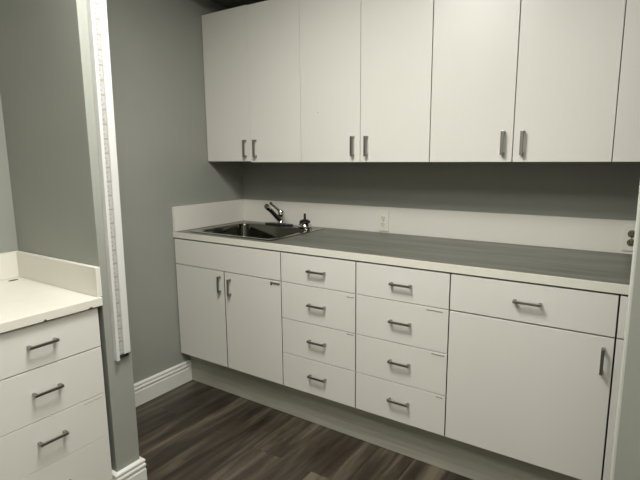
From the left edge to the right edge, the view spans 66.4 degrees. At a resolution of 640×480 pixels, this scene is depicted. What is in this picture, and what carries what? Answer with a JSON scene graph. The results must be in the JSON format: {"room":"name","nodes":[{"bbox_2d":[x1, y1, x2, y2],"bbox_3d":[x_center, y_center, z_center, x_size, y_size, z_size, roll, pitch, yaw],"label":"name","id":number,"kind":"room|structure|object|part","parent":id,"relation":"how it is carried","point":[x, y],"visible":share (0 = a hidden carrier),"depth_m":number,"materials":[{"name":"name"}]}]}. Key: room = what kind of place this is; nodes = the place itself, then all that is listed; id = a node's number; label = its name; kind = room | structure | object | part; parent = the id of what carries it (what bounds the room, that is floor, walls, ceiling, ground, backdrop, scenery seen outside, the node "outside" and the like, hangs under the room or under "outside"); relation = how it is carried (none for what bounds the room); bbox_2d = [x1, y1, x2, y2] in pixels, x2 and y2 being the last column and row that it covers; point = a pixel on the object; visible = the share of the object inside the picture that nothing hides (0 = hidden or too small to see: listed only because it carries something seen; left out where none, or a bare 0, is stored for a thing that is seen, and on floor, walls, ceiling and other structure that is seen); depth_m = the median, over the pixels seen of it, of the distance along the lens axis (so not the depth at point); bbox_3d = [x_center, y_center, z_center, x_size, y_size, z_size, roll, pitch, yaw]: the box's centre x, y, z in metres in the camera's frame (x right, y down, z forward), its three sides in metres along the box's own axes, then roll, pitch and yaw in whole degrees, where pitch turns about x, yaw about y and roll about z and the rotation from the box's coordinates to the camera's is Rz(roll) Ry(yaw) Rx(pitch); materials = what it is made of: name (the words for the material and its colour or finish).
{"room":"medical clinic workroom","nodes":[
{"label":"medical clinic workroom","id":0,"kind":"room"},
{"bbox_2d":[0,0,139,471],"bbox_3d":[-1.030,-0.165,1.929,0.645,2.330,0.103,6,12,33],"label":"wall partition","id":1,"kind":"structure","parent":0,"point":[47,91],"depth_m":1.81,"materials":[{"name":"grey paint"}]},
{"bbox_2d":[17,251,101,296],"bbox_3d":[-1.027,0.126,1.902,0.573,0.108,0.018,6,12,33],"label":"side splash","id":2,"kind":"object","parent":1,"relation":"attached to","point":[74,276],"visible":1,"depth_m":1.86,"materials":[{"name":"white laminate"}]},
{"bbox_2d":[87,0,130,361],"bbox_3d":[-0.749,-0.380,1.712,0.022,1.678,0.060,6,11,33],"label":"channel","id":3,"kind":"object","parent":1,"relation":"attached to","point":[97,9],"visible":1,"depth_m":1.73,"materials":[{"name":"white plastic"}]},
{"bbox_2d":[111,456,146,479],"bbox_3d":[-0.985,0.925,2.090,0.592,0.126,0.136,6,12,33],"label":"baseboard","id":4,"kind":"structure","parent":1,"relation":"attached to","point":[137,470],"depth_m":1.93,"materials":[{"name":"white wood"}]},
{"bbox_2d":[0,0,243,383],"bbox_3d":[-1.500,-0.144,1.826,0.123,2.330,3.400,6,12,33],"label":"wall","id":5,"kind":"structure","parent":0,"point":[156,46],"depth_m":2.63,"materials":[{"name":"grey paint"}]},
{"bbox_2d":[0,251,18,279],"bbox_3d":[-1.398,0.131,1.887,0.024,0.108,0.459,6,12,33],"label":"backsplash","id":6,"kind":"structure","parent":5,"relation":"attached to","point":[8,260],"depth_m":2.03,"materials":[{"name":"white laminate"}]},
{"bbox_2d":[134,359,191,406],"bbox_3d":[-0.993,0.835,2.621,0.016,0.126,0.782,6,12,33],"label":"baseboard","id":7,"kind":"structure","parent":5,"relation":"attached to","point":[145,390],"depth_m":2.76,"materials":[{"name":"white wood"}]},
{"bbox_2d":[172,199,244,231],"bbox_3d":[-0.655,-0.157,2.968,0.020,0.138,0.584,6,12,33],"label":"side splash","id":8,"kind":"object","parent":5,"relation":"attached to","point":[186,217],"visible":1,"depth_m":2.92,"materials":[{"name":"white laminate"}]},
{"bbox_2d":[208,0,265,7],"bbox_3d":[0.467,-1.306,1.979,2.775,0.122,0.620,6,12,33],"label":"ceiling","id":9,"kind":"structure","parent":0,"point":[227,3],"depth_m":2.85,"materials":[{"name":"grey paint"}]},
{"bbox_2d":[136,380,472,479],"bbox_3d":[-0.252,1.164,1.264,3.200,0.080,3.500,6,12,33],"label":"floor","id":10,"kind":"structure","parent":0,"point":[194,430],"depth_m":2.25,"materials":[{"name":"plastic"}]},
{"bbox_2d":[0,307,112,479],"bbox_3d":[-1.149,0.635,1.802,0.617,0.796,0.428,6,12,33],"label":"base cabinet","id":11,"kind":"object","parent":10,"relation":"on","point":[54,423],"visible":0.96,"depth_m":1.65,"materials":[{"name":"white wood"}]},
{"bbox_3d":[-0.901,0.338,1.592,0.025,0.010,0.094,6,12,33],"label":"handle","id":12,"kind":"part","parent":11,"relation":"part of","materials":[{"name":"silver metal"}]},
{"bbox_3d":[-0.899,0.498,1.619,0.025,0.010,0.094,6,12,33],"label":"handle","id":13,"kind":"part","parent":11,"relation":"part of","materials":[{"name":"silver metal"}]},
{"bbox_3d":[-0.924,0.343,1.597,0.018,0.143,0.426,6,12,33],"label":"drawer","id":14,"kind":"part","parent":11,"relation":"part of","materials":[{"name":"white laminate"}]},
{"bbox_2d":[0,277,102,332],"bbox_3d":[-1.157,0.226,1.736,0.608,0.032,0.452,6,12,33],"label":"countertop","id":15,"kind":"structure","parent":11,"relation":"on","point":[24,302],"depth_m":1.70,"materials":[{"name":"white"}]},
{"bbox_3d":[-0.922,0.504,1.625,0.018,0.177,0.426,6,12,33],"label":"drawer","id":16,"kind":"part","parent":11,"relation":"part of","materials":[{"name":"white laminate"}]},
{"bbox_3d":[-0.898,0.669,1.648,0.025,0.010,0.094,6,12,33],"label":"handle","id":17,"kind":"part","parent":11,"relation":"part of","materials":[{"name":"silver metal"}]},
{"bbox_3d":[-0.921,0.676,1.654,0.018,0.168,0.426,6,12,33],"label":"drawer","id":18,"kind":"part","parent":11,"relation":"part of","materials":[{"name":"white laminate"}]},
{"bbox_3d":[-0.920,0.852,1.684,0.018,0.185,0.426,6,12,33],"label":"drawer","id":19,"kind":"part","parent":11,"relation":"part of","materials":[{"name":"white laminate"}]},
{"bbox_2d":[174,238,283,384],"bbox_3d":[-0.355,0.318,2.814,0.760,0.683,0.580,6,12,33],"label":"base cabinet","id":20,"kind":"object","parent":10,"relation":"on","point":[230,296],"visible":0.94,"depth_m":2.57,"materials":[{"name":"white laminate"}]},
{"bbox_3d":[-0.655,0.412,2.723,0.375,0.532,0.018,6,12,33],"label":"door","id":21,"kind":"part","parent":20,"relation":"part of","materials":[{"name":"white laminate"}]},
{"bbox_3d":[-0.534,0.236,2.583,0.010,0.087,0.025,6,12,33],"label":"handle","id":22,"kind":"part","parent":20,"relation":"part of","materials":[{"name":"silver metal"}]},
{"bbox_3d":[-0.474,0.247,2.543,0.010,0.087,0.025,6,12,33],"label":"handle","id":23,"kind":"part","parent":20,"relation":"part of","materials":[{"name":"silver metal"}]},
{"bbox_3d":[-0.339,0.446,2.512,0.376,0.532,0.018,6,12,33],"label":"door","id":24,"kind":"part","parent":20,"relation":"part of","materials":[{"name":"white laminate"}]},
{"bbox_2d":[173,220,632,294],"bbox_3d":[0.486,0.048,2.221,2.770,0.033,0.587,6,12,33],"label":"countertop","id":25,"kind":"structure","parent":20,"relation":"on","point":[609,272],"depth_m":2.04,"materials":[{"name":"grey laminate"}]},
{"bbox_2d":[190,221,324,240],"bbox_3d":[-0.350,0.023,2.784,0.606,0.167,0.502,6,12,33],"label":"sink","id":26,"kind":"object","parent":25,"relation":"in","point":[248,229],"visible":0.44,"depth_m":2.91,"materials":[{"name":"silver metal"}]},
{"bbox_2d":[264,202,292,225],"bbox_3d":[-0.286,-0.154,2.875,0.202,0.148,0.192,6,12,33],"label":"faucet","id":27,"kind":"object","parent":26,"relation":"on","point":[279,216],"visible":1,"depth_m":2.89,"materials":[{"name":"silver metal"}]},
{"bbox_3d":[-0.266,-0.148,2.861,0.027,0.105,0.145,4,11,26],"label":"spout","id":28,"kind":"part","parent":27,"relation":"part of","materials":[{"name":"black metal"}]},
{"bbox_3d":[-0.261,-0.192,2.877,0.020,0.073,0.105,6,12,33],"label":"lever","id":29,"kind":"part","parent":27,"relation":"part of","materials":[{"name":"silver metal"}]},
{"bbox_3d":[-0.247,-0.095,2.943,0.202,0.010,0.054,6,12,33],"label":"plate","id":30,"kind":"part","parent":27,"relation":"part of","materials":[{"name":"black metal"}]},
{"bbox_2d":[298,213,311,227],"bbox_3d":[-0.088,-0.114,2.827,0.080,0.082,0.080,6,12,33],"label":"sprayer","id":31,"kind":"object","parent":26,"relation":"on","point":[304,223],"visible":1,"depth_m":2.81,"materials":[{"name":"silver metal"}]},
{"bbox_2d":[281,251,357,407],"bbox_3d":[0.133,0.369,2.489,0.413,0.683,0.580,6,12,33],"label":"base cabinet","id":32,"kind":"object","parent":10,"relation":"on","point":[319,292],"visible":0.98,"depth_m":2.26,"materials":[{"name":"white laminate"}]},
{"bbox_3d":[-0.019,0.306,2.243,0.094,0.010,0.025,6,12,33],"label":"handle","id":33,"kind":"part","parent":32,"relation":"part of","materials":[{"name":"silver metal"}]},
{"bbox_3d":[-0.021,0.147,2.216,0.094,0.010,0.025,6,12,33],"label":"handle","id":34,"kind":"part","parent":32,"relation":"part of","materials":[{"name":"silver metal"}]},
{"bbox_3d":[-0.016,0.652,2.302,0.094,0.010,0.025,6,12,33],"label":"handle","id":35,"kind":"part","parent":32,"relation":"part of","materials":[{"name":"silver metal"}]},
{"bbox_3d":[-0.018,0.480,2.272,0.094,0.010,0.025,6,12,33],"label":"handle","id":36,"kind":"part","parent":32,"relation":"part of","materials":[{"name":"silver metal"}]},
{"bbox_3d":[-0.011,0.306,2.263,0.410,0.179,0.018,6,12,33],"label":"drawer","id":37,"kind":"part","parent":32,"relation":"part of","materials":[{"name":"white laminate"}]},
{"bbox_3d":[-0.009,0.483,2.293,0.410,0.175,0.018,6,12,33],"label":"drawer","id":38,"kind":"part","parent":32,"relation":"part of","materials":[{"name":"white laminate"}]},
{"bbox_3d":[-0.012,0.145,2.236,0.410,0.141,0.018,6,12,33],"label":"drawer","id":39,"kind":"part","parent":32,"relation":"part of","materials":[{"name":"white laminate"}]},
{"bbox_3d":[-0.008,0.657,2.323,0.410,0.172,0.018,6,12,33],"label":"drawer","id":40,"kind":"part","parent":32,"relation":"part of","materials":[{"name":"white laminate"}]},
{"bbox_2d":[190,355,602,479],"bbox_3d":[0.498,0.831,2.364,2.767,0.193,0.469,6,12,33],"label":"plinth","id":41,"kind":"object","parent":10,"relation":"on","point":[452,455],"visible":0.3,"depth_m":2.24,"materials":[{"name":"white laminate"}]},
{"bbox_2d":[356,261,451,435],"bbox_3d":[0.478,0.405,2.260,0.416,0.683,0.580,6,12,33],"label":"base cabinet","id":42,"kind":"object","parent":10,"relation":"on","point":[403,313],"visible":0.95,"depth_m":2.03,"materials":[{"name":"white laminate"}]},
{"bbox_3d":[0.330,0.688,2.071,0.094,0.010,0.025,6,12,33],"label":"handle","id":43,"kind":"part","parent":42,"relation":"part of","materials":[{"name":"silver metal"}]},
{"bbox_3d":[0.328,0.516,2.042,0.094,0.010,0.025,6,12,33],"label":"handle","id":44,"kind":"part","parent":42,"relation":"part of","materials":[{"name":"silver metal"}]},
{"bbox_3d":[0.327,0.342,2.013,0.094,0.010,0.025,6,12,33],"label":"handle","id":45,"kind":"part","parent":42,"relation":"part of","materials":[{"name":"silver metal"}]},
{"bbox_3d":[0.325,0.183,1.986,0.094,0.010,0.025,6,12,33],"label":"handle","id":46,"kind":"part","parent":42,"relation":"part of","materials":[{"name":"silver metal"}]},
{"bbox_3d":[0.337,0.693,2.094,0.413,0.172,0.018,6,12,33],"label":"drawer","id":47,"kind":"part","parent":42,"relation":"part of","materials":[{"name":"white laminate"}]},
{"bbox_3d":[0.336,0.519,2.064,0.413,0.175,0.018,6,12,33],"label":"drawer","id":48,"kind":"part","parent":42,"relation":"part of","materials":[{"name":"white laminate"}]},
{"bbox_3d":[0.334,0.342,2.034,0.413,0.179,0.018,6,12,33],"label":"drawer","id":49,"kind":"part","parent":42,"relation":"part of","materials":[{"name":"white laminate"}]},
{"bbox_3d":[0.333,0.181,2.006,0.413,0.141,0.018,6,12,33],"label":"drawer","id":50,"kind":"part","parent":42,"relation":"part of","materials":[{"name":"white laminate"}]},
{"bbox_2d":[445,273,620,479],"bbox_3d":[0.881,0.448,1.992,0.554,0.683,0.580,6,12,33],"label":"base cabinet","id":51,"kind":"object","parent":10,"relation":"on","point":[530,371],"visible":0.98,"depth_m":1.75,"materials":[{"name":"white laminate"}]},
{"bbox_3d":[0.727,0.222,1.718,0.094,0.010,0.025,6,12,33],"label":"handle","id":52,"kind":"part","parent":51,"relation":"part of","materials":[{"name":"silver metal"}]},
{"bbox_3d":[0.736,0.223,1.738,0.551,0.141,0.018,6,12,33],"label":"drawer","id":53,"kind":"part","parent":51,"relation":"part of","materials":[{"name":"white laminate"}]},
{"bbox_3d":[0.929,0.400,1.611,0.010,0.089,0.025,6,12,33],"label":"handle","id":54,"kind":"part","parent":51,"relation":"part of","materials":[{"name":"silver metal"}]},
{"bbox_2d":[602,294,627,479],"bbox_3d":[1.364,0.498,1.671,0.606,0.683,0.580,6,12,33],"label":"base cabinet","id":55,"kind":"object","parent":10,"relation":"on","point":[623,298],"visible":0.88,"depth_m":1.61,"materials":[{"name":"white laminate"}]},
{"bbox_3d":[1.221,0.610,1.474,0.603,0.531,0.018,6,12,33],"label":"door","id":56,"kind":"part","parent":55,"relation":"part of","materials":[{"name":"white laminate"}]},
{"bbox_3d":[1.218,0.274,1.417,0.603,0.141,0.018,6,12,33],"label":"drawer","id":57,"kind":"part","parent":55,"relation":"part of","materials":[{"name":"white laminate"}]},
{"bbox_2d":[242,161,639,220],"bbox_3d":[0.721,-0.265,2.429,3.120,2.330,0.100,6,12,33],"label":"wall","id":58,"kind":"structure","parent":0,"point":[599,190],"depth_m":2.38,"materials":[{"name":"grey paint"}]},
{"bbox_2d":[201,0,300,161],"bbox_3d":[-0.310,-0.859,2.767,0.687,0.824,0.323,6,12,33],"label":"upper cabinet","id":59,"kind":"object","parent":58,"relation":"attached to","point":[251,53],"visible":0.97,"depth_m":2.63,"materials":[{"name":"white laminate"}]},
{"bbox_3d":[-0.524,-0.859,2.758,0.341,0.819,0.018,6,12,33],"label":"door","id":60,"kind":"part","parent":59,"relation":"part of","materials":[{"name":"white laminate"}]},
{"bbox_3d":[-0.421,-0.509,2.723,0.013,0.095,0.025,6,12,33],"label":"handle","id":61,"kind":"part","parent":59,"relation":"part of","materials":[{"name":"silver metal"}]},
{"bbox_3d":[-0.360,-0.502,2.682,0.013,0.095,0.025,6,12,33],"label":"handle","id":62,"kind":"part","parent":59,"relation":"part of","materials":[{"name":"silver metal"}]},
{"bbox_3d":[-0.239,-0.825,2.569,0.342,0.821,0.018,6,12,33],"label":"door","id":63,"kind":"part","parent":59,"relation":"part of","materials":[{"name":"white laminate"}]},
{"bbox_2d":[299,0,433,161],"bbox_3d":[0.264,-0.799,2.385,0.695,0.824,0.323,6,12,33],"label":"upper cabinet","id":64,"kind":"object","parent":58,"relation":"attached to","point":[366,65],"visible":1,"depth_m":2.26,"materials":[{"name":"white laminate"}]},
{"bbox_3d":[0.049,-0.796,2.377,0.346,0.824,0.018,6,12,33],"label":"door","id":65,"kind":"part","parent":64,"relation":"part of","materials":[{"name":"white laminate"}]},
{"bbox_3d":[0.153,-0.449,2.340,0.013,0.095,0.025,6,12,33],"label":"handle","id":66,"kind":"part","parent":64,"relation":"part of","materials":[{"name":"silver metal"}]},
{"bbox_3d":[0.215,-0.442,2.300,0.013,0.095,0.025,6,12,33],"label":"handle","id":67,"kind":"part","parent":64,"relation":"part of","materials":[{"name":"silver metal"}]},
{"bbox_3d":[0.338,-0.766,2.185,0.345,0.824,0.018,6,12,33],"label":"door","id":68,"kind":"part","parent":64,"relation":"part of","materials":[{"name":"white laminate"}]},
{"bbox_2d":[244,199,635,253],"bbox_3d":[0.653,-0.077,2.434,2.752,0.138,0.020,6,12,33],"label":"backsplash","id":69,"kind":"structure","parent":58,"relation":"attached to","point":[590,234],"depth_m":2.38,"materials":[{"name":"white laminate"}]},
{"bbox_2d":[378,211,388,230],"bbox_3d":[0.340,-0.102,2.625,0.062,0.108,0.010,6,12,33],"label":"wall outlet","id":70,"kind":"object","parent":69,"relation":"attached to","point":[383,216],"visible":1,"depth_m":2.62,"materials":[{"name":"white plastic"}]},
{"bbox_2d":[622,225,634,250],"bbox_3d":[1.276,-0.007,2.002,0.062,0.108,0.010,6,12,33],"label":"wall outlet","id":71,"kind":"object","parent":69,"relation":"attached to","point":[629,230],"visible":0.79,"depth_m":2.01,"materials":[{"name":"white plastic"}]},
{"bbox_2d":[627,239,633,245],"bbox_3d":[1.275,0.011,2.002,0.031,0.031,0.003,6,12,33],"label":"socket","id":72,"kind":"object","parent":71,"relation":"attached to","point":[630,242],"depth_m":2.00,"materials":[{"name":"black"}]},
{"bbox_2d":[628,230,634,237],"bbox_3d":[1.274,-0.025,1.996,0.031,0.031,0.003,6,12,33],"label":"socket","id":73,"kind":"object","parent":71,"relation":"attached to","point":[631,233],"depth_m":2.00,"materials":[{"name":"black"}]},
{"bbox_2d":[430,0,626,161],"bbox_3d":[0.841,-0.739,2.002,0.692,0.824,0.323,6,12,33],"label":"upper cabinet","id":74,"kind":"object","parent":58,"relation":"attached to","point":[513,80],"visible":0.99,"depth_m":1.89,"materials":[{"name":"white laminate"}]},
{"bbox_3d":[0.626,-0.735,1.993,0.344,0.824,0.018,6,12,33],"label":"door","id":75,"kind":"part","parent":74,"relation":"part of","materials":[{"name":"white laminate"}]},
{"bbox_3d":[0.731,-0.389,1.957,0.013,0.095,0.025,6,12,33],"label":"handle","id":76,"kind":"part","parent":74,"relation":"part of","materials":[{"name":"silver metal"}]},
{"bbox_3d":[0.792,-0.381,1.916,0.013,0.095,0.025,6,12,33],"label":"handle","id":77,"kind":"part","parent":74,"relation":"part of","materials":[{"name":"silver metal"}]},
{"bbox_3d":[0.914,-0.705,1.802,0.343,0.824,0.018,6,12,33],"label":"door","id":78,"kind":"part","parent":74,"relation":"part of","materials":[{"name":"white laminate"}]},
{"bbox_2d":[612,0,639,161],"bbox_3d":[1.415,-0.678,1.620,0.690,0.824,0.323,6,12,33],"label":"upper cabinet","id":79,"kind":"object","parent":58,"relation":"attached to","point":[626,148],"visible":1,"depth_m":1.71,"materials":[{"name":"white laminate"}]},
{"bbox_2d":[614,227,639,479],"bbox_3d":[0.899,0.037,0.646,0.804,2.330,0.103,6,12,33],"label":"wall","id":80,"kind":"structure","parent":0,"point":[627,463],"depth_m":0.86,"materials":[{"name":"grey paint"}]},
{"bbox_2d":[610,186,639,479],"bbox_3d":[0.563,0.002,0.869,0.006,2.330,0.103,6,12,33],"label":"trim","id":81,"kind":"structure","parent":80,"relation":"attached to","point":[637,225],"depth_m":0.86,"materials":[{"name":"grey"}]}
]}

